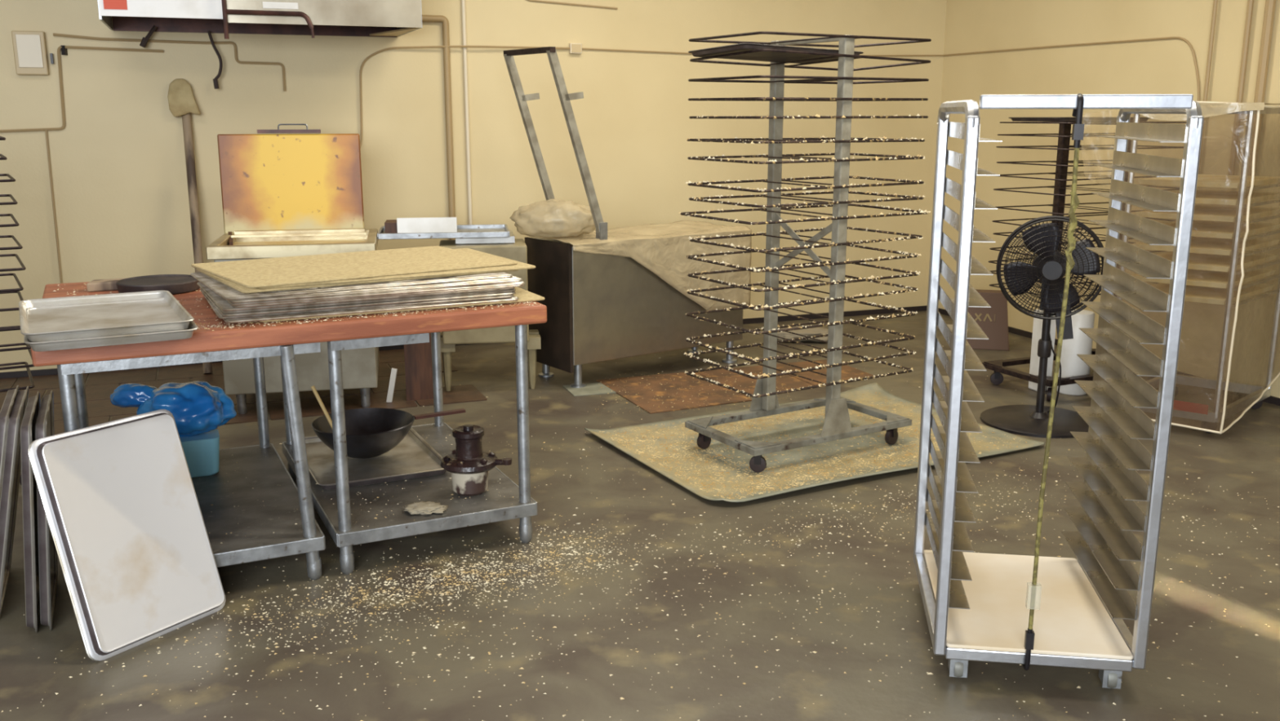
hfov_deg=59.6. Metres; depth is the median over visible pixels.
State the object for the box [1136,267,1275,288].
sheet pan
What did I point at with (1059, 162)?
wire shelf
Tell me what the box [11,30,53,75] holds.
breaker panel
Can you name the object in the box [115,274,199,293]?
round pan
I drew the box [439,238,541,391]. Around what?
table
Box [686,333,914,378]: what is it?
wire shelf
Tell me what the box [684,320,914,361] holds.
wire shelf
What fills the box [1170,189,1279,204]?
sheet pan
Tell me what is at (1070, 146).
wire shelf
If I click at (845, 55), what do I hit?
wire shelf
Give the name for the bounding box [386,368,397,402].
strip
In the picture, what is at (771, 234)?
wire shelf
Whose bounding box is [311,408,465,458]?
wok
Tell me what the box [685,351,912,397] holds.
wire shelf
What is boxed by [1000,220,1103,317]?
grille
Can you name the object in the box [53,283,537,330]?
crumbs
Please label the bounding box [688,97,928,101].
wire shelf
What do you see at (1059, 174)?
wire shelf
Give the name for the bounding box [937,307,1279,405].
baseboard
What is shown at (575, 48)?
junction box
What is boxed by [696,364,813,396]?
board
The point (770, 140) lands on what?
wire shelf
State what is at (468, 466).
grinder
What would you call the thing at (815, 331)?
cloth bundle
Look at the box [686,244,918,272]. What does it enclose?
wire shelf
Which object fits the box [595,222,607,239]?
socket
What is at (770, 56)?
sheet pan
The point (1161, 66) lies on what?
wall
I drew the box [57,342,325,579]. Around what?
frame
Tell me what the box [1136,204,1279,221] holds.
sheet pan
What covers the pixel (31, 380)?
wire shelf
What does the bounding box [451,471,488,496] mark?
base
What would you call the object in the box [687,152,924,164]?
wire shelf
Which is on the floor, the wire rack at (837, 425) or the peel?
the peel
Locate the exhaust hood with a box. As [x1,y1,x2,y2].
[97,0,422,88]
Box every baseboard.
[0,305,927,378]
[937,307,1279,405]
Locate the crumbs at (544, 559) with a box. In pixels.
[1,344,1279,720]
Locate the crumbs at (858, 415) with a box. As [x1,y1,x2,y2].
[597,391,1026,498]
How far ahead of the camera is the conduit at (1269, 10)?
6.21 m
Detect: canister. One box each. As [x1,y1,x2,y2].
[1028,309,1056,391]
[1056,309,1094,395]
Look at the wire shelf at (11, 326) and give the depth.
4.76 m
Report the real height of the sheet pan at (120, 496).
0.662 m
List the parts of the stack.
fryer screen, fryer screen, fryer screen, fryer screen, fryer screen, fryer screen, fryer screen, fryer screen, fryer screen, fryer screen, fryer screen, fryer screen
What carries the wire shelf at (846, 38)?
attached to the wire rack at (837, 425)
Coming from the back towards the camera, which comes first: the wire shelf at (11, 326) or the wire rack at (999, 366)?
the wire rack at (999, 366)
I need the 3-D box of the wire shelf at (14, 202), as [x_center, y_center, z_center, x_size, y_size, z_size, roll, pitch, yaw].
[-3.150,-0.650,4.633,0.982,0.011,0.562,-7,14,-30]
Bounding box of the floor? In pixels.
[0,310,1279,720]
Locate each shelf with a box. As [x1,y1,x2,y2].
[0,136,5,140]
[0,153,7,159]
[0,173,15,182]
[0,194,17,204]
[0,213,18,226]
[0,235,22,249]
[0,253,26,271]
[0,272,23,292]
[0,290,23,311]
[0,310,20,331]
[0,325,31,351]
[0,342,35,369]
[0,361,35,391]
[191,444,322,553]
[284,423,535,533]
[680,203,928,224]
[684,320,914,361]
[685,297,915,333]
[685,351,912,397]
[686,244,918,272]
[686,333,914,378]
[687,137,924,143]
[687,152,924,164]
[687,175,924,192]
[687,260,918,292]
[687,275,917,310]
[688,31,931,47]
[688,75,928,84]
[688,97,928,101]
[688,115,928,118]
[688,191,924,207]
[689,48,930,71]
[689,226,922,252]
[987,257,1101,270]
[989,243,1167,256]
[989,275,1159,297]
[990,262,1102,284]
[991,213,1175,231]
[992,226,1106,243]
[993,182,1179,195]
[994,170,1146,180]
[995,144,1183,150]
[995,201,1145,214]
[996,160,1112,166]
[997,133,1115,137]
[1000,121,1186,124]
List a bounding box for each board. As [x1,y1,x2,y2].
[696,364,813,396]
[776,359,873,385]
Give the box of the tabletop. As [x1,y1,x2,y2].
[31,281,546,366]
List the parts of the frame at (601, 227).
arm, arm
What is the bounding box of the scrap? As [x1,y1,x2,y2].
[86,277,134,291]
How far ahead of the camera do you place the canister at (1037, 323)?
6.60 m
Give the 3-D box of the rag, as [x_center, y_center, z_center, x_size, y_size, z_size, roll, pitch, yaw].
[-0.801,0.548,4.168,0.169,0.028,0.124,0,13,0]
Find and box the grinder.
[440,424,511,496]
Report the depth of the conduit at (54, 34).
6.92 m
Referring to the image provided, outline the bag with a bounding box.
[110,380,236,436]
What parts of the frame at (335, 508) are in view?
leg, leg, leg, leg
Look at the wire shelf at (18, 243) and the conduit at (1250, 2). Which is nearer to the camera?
the wire shelf at (18, 243)
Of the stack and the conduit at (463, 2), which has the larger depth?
the conduit at (463, 2)
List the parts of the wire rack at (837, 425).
corner plate, corner plate, post, frame, corner plate, post, corner plate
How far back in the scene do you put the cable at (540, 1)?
7.75 m
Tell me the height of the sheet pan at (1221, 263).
0.026 m
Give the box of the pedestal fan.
[980,215,1104,438]
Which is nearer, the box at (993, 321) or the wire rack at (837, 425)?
the wire rack at (837, 425)
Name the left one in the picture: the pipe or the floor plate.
the pipe
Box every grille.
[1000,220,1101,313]
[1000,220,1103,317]
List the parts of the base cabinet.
panel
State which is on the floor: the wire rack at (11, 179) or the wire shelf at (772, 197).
the wire rack at (11, 179)
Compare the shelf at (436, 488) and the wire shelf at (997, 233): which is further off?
the wire shelf at (997, 233)
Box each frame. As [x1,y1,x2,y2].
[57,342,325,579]
[280,324,537,573]
[503,46,607,239]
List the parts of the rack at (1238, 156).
post, post, post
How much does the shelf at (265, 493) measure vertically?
0.006 m
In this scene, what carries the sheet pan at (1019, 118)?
on the wire rack at (999, 366)
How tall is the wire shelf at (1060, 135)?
0.008 m
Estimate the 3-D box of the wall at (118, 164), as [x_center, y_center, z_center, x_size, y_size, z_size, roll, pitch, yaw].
[-1.744,-1.698,7.498,9.120,3.300,0.120,-5,13,-21]
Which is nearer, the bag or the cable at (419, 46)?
the bag
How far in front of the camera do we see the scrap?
4.40 m
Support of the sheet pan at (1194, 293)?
in the rack at (1238, 156)
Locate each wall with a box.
[0,0,946,372]
[937,0,1279,397]
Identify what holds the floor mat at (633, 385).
on the floor
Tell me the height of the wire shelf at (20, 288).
0.011 m
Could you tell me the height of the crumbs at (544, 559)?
0.004 m
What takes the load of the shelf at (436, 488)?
attached to the frame at (335, 508)
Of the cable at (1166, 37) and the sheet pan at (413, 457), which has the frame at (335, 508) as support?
the sheet pan at (413, 457)
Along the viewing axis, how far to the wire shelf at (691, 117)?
4.91 m
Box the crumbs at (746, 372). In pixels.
[598,372,784,413]
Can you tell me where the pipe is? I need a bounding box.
[422,14,455,239]
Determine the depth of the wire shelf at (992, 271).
6.55 m
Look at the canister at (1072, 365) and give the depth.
6.50 m
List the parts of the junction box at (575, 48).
plate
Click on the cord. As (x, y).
(1077, 132)
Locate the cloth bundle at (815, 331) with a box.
[777,324,828,342]
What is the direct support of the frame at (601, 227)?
on the cover
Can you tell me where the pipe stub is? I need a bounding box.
[60,45,67,54]
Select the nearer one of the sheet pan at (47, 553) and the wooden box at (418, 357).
the sheet pan at (47, 553)
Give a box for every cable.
[359,45,569,148]
[528,0,617,8]
[582,36,1199,101]
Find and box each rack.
[0,136,35,485]
[679,31,931,472]
[912,93,1204,688]
[982,120,1186,400]
[1113,101,1279,434]
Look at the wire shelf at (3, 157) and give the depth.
4.61 m
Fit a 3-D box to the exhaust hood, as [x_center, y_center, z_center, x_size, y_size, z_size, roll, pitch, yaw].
[-2.239,-2.249,6.612,1.732,1.241,0.912,-5,13,-21]
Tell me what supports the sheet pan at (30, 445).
on the floor
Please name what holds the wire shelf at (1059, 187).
attached to the wire rack at (999, 366)
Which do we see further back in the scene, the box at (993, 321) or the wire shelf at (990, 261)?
the box at (993, 321)
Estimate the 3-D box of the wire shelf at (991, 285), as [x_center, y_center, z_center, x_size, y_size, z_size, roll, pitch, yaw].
[2.640,-0.444,6.650,0.978,0.008,0.558,-6,14,-25]
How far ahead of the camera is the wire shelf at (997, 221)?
6.67 m
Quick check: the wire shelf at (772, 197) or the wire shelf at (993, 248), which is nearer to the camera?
the wire shelf at (772, 197)
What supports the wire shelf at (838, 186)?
attached to the wire rack at (837, 425)
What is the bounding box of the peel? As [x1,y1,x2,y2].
[167,78,212,373]
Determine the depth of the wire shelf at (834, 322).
5.28 m
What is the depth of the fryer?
6.46 m
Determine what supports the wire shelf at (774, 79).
attached to the wire rack at (837, 425)
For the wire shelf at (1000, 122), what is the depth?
6.27 m
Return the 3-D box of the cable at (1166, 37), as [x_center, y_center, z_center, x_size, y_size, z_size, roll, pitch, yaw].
[1.462,-1.687,7.290,3.035,0.768,2.560,-5,13,-21]
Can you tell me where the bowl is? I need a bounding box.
[311,408,414,458]
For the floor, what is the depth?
3.82 m
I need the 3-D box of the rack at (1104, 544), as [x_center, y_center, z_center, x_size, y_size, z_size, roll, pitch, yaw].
[1.186,0.060,3.363,0.582,1.663,0.718,2,13,8]
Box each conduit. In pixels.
[0,45,163,283]
[53,32,285,91]
[461,0,472,224]
[1200,0,1217,144]
[1228,0,1253,175]
[1245,0,1275,187]
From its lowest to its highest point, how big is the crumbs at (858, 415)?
0.022 m
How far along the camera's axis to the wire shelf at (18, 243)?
4.74 m
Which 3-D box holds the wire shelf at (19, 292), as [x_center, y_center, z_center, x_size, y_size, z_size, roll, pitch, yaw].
[-3.162,-0.219,4.721,0.982,0.011,0.562,-7,14,-30]
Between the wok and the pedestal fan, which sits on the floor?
the pedestal fan
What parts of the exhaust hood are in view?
panel, white panel, notice plate, steel panel, panel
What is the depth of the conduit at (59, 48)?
6.76 m
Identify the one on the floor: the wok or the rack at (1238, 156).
the rack at (1238, 156)
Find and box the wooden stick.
[311,385,332,428]
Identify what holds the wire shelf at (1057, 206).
attached to the wire rack at (999, 366)
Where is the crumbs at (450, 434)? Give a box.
[199,434,519,533]
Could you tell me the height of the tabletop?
0.067 m
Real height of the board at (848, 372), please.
0.006 m
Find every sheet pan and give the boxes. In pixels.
[0,385,18,499]
[0,386,28,615]
[18,290,194,342]
[20,391,39,632]
[23,297,198,351]
[27,439,96,660]
[30,408,226,660]
[35,390,57,630]
[290,427,446,489]
[688,43,863,63]
[1008,116,1150,121]
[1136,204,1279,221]
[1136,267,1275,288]
[1138,173,1279,187]
[1144,235,1279,255]
[1151,282,1274,304]
[1155,251,1277,271]
[1161,219,1279,238]
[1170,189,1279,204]
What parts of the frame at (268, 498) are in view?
leg, leg, leg, leg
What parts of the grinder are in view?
knob, knob, knob, knob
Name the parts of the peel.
handle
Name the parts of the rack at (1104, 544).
rail, post, post, rail, post, rail, rail, post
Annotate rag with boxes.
[402,501,448,514]
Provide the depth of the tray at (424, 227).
6.47 m
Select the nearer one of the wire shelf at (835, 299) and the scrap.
the scrap
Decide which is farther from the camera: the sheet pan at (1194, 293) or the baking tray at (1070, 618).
the sheet pan at (1194, 293)
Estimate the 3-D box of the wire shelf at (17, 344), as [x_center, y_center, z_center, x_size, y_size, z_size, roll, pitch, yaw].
[-3.152,0.024,4.782,0.982,0.011,0.562,-7,14,-31]
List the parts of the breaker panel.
panel door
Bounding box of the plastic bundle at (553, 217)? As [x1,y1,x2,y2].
[510,198,595,236]
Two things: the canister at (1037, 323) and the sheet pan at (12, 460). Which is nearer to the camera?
the sheet pan at (12, 460)
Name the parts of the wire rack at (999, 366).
corner plate, frame, corner plate, post, post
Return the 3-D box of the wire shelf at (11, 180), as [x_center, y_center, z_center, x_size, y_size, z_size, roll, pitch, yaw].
[-3.149,-0.737,4.615,0.982,0.011,0.562,-8,15,-31]
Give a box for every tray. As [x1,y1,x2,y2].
[377,217,515,244]
[924,550,1133,659]
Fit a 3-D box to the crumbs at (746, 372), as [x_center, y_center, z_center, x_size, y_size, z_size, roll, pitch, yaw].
[0.325,0.182,6.599,1.156,0.004,0.990,0,13,0]
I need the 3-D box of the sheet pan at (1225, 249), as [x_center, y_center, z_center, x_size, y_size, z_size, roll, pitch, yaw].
[3.013,-0.620,5.940,0.793,0.026,0.464,-12,17,-43]
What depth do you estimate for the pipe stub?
6.69 m
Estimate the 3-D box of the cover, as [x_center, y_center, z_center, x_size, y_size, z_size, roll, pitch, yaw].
[0.001,-0.570,7.090,1.371,0.530,0.579,-9,15,-35]
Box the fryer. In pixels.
[205,123,379,413]
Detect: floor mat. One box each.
[584,382,1044,502]
[595,372,751,413]
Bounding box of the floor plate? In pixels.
[562,382,615,395]
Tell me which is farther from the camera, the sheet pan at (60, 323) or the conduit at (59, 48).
the conduit at (59, 48)
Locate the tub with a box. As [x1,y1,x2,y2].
[179,428,219,477]
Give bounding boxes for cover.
[527,220,751,310]
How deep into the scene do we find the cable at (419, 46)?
7.41 m
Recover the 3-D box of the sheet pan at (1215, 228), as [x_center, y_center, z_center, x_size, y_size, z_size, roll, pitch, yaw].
[3.013,-0.701,5.922,0.793,0.026,0.464,-12,17,-43]
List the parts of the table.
leg, leg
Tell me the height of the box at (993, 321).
0.400 m
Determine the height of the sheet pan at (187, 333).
0.032 m
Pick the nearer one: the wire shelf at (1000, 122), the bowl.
the bowl
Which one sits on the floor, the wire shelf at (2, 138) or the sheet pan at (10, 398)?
the sheet pan at (10, 398)
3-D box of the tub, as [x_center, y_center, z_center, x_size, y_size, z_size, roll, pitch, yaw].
[-1.830,0.385,4.593,0.200,0.159,0.160,-5,14,-22]
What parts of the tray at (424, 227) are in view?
white plate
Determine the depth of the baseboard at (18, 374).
8.78 m
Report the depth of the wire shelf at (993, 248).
6.58 m
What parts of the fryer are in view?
lid arm, leg, lid, lid handle, basket rail, leg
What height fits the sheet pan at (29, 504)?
0.694 m
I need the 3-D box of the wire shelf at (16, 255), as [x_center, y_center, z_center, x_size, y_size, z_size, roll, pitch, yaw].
[-3.151,-0.385,4.691,0.982,0.011,0.562,-7,15,-31]
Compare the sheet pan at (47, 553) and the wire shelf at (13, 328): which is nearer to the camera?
the sheet pan at (47, 553)
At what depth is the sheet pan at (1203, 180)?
5.70 m
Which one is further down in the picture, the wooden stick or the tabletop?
the wooden stick
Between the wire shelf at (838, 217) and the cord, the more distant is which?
the wire shelf at (838, 217)
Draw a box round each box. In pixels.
[404,333,433,400]
[568,43,582,53]
[965,288,1008,351]
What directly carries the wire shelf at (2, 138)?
attached to the wire rack at (11, 179)
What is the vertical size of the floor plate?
0.005 m
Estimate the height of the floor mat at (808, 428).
0.055 m
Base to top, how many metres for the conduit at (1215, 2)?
2.090 m
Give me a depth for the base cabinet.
6.75 m
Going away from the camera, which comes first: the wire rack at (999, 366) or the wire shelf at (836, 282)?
the wire shelf at (836, 282)
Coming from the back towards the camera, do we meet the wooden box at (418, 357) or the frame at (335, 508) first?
the wooden box at (418, 357)
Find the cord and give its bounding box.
[1022,93,1084,670]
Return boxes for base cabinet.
[524,236,742,387]
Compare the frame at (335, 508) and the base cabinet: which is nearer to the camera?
the frame at (335, 508)
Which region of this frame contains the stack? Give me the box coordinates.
[190,245,544,323]
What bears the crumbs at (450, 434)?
on the frame at (335, 508)
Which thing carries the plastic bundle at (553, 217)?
on the cover
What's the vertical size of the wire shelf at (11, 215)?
0.011 m
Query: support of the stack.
on the tabletop

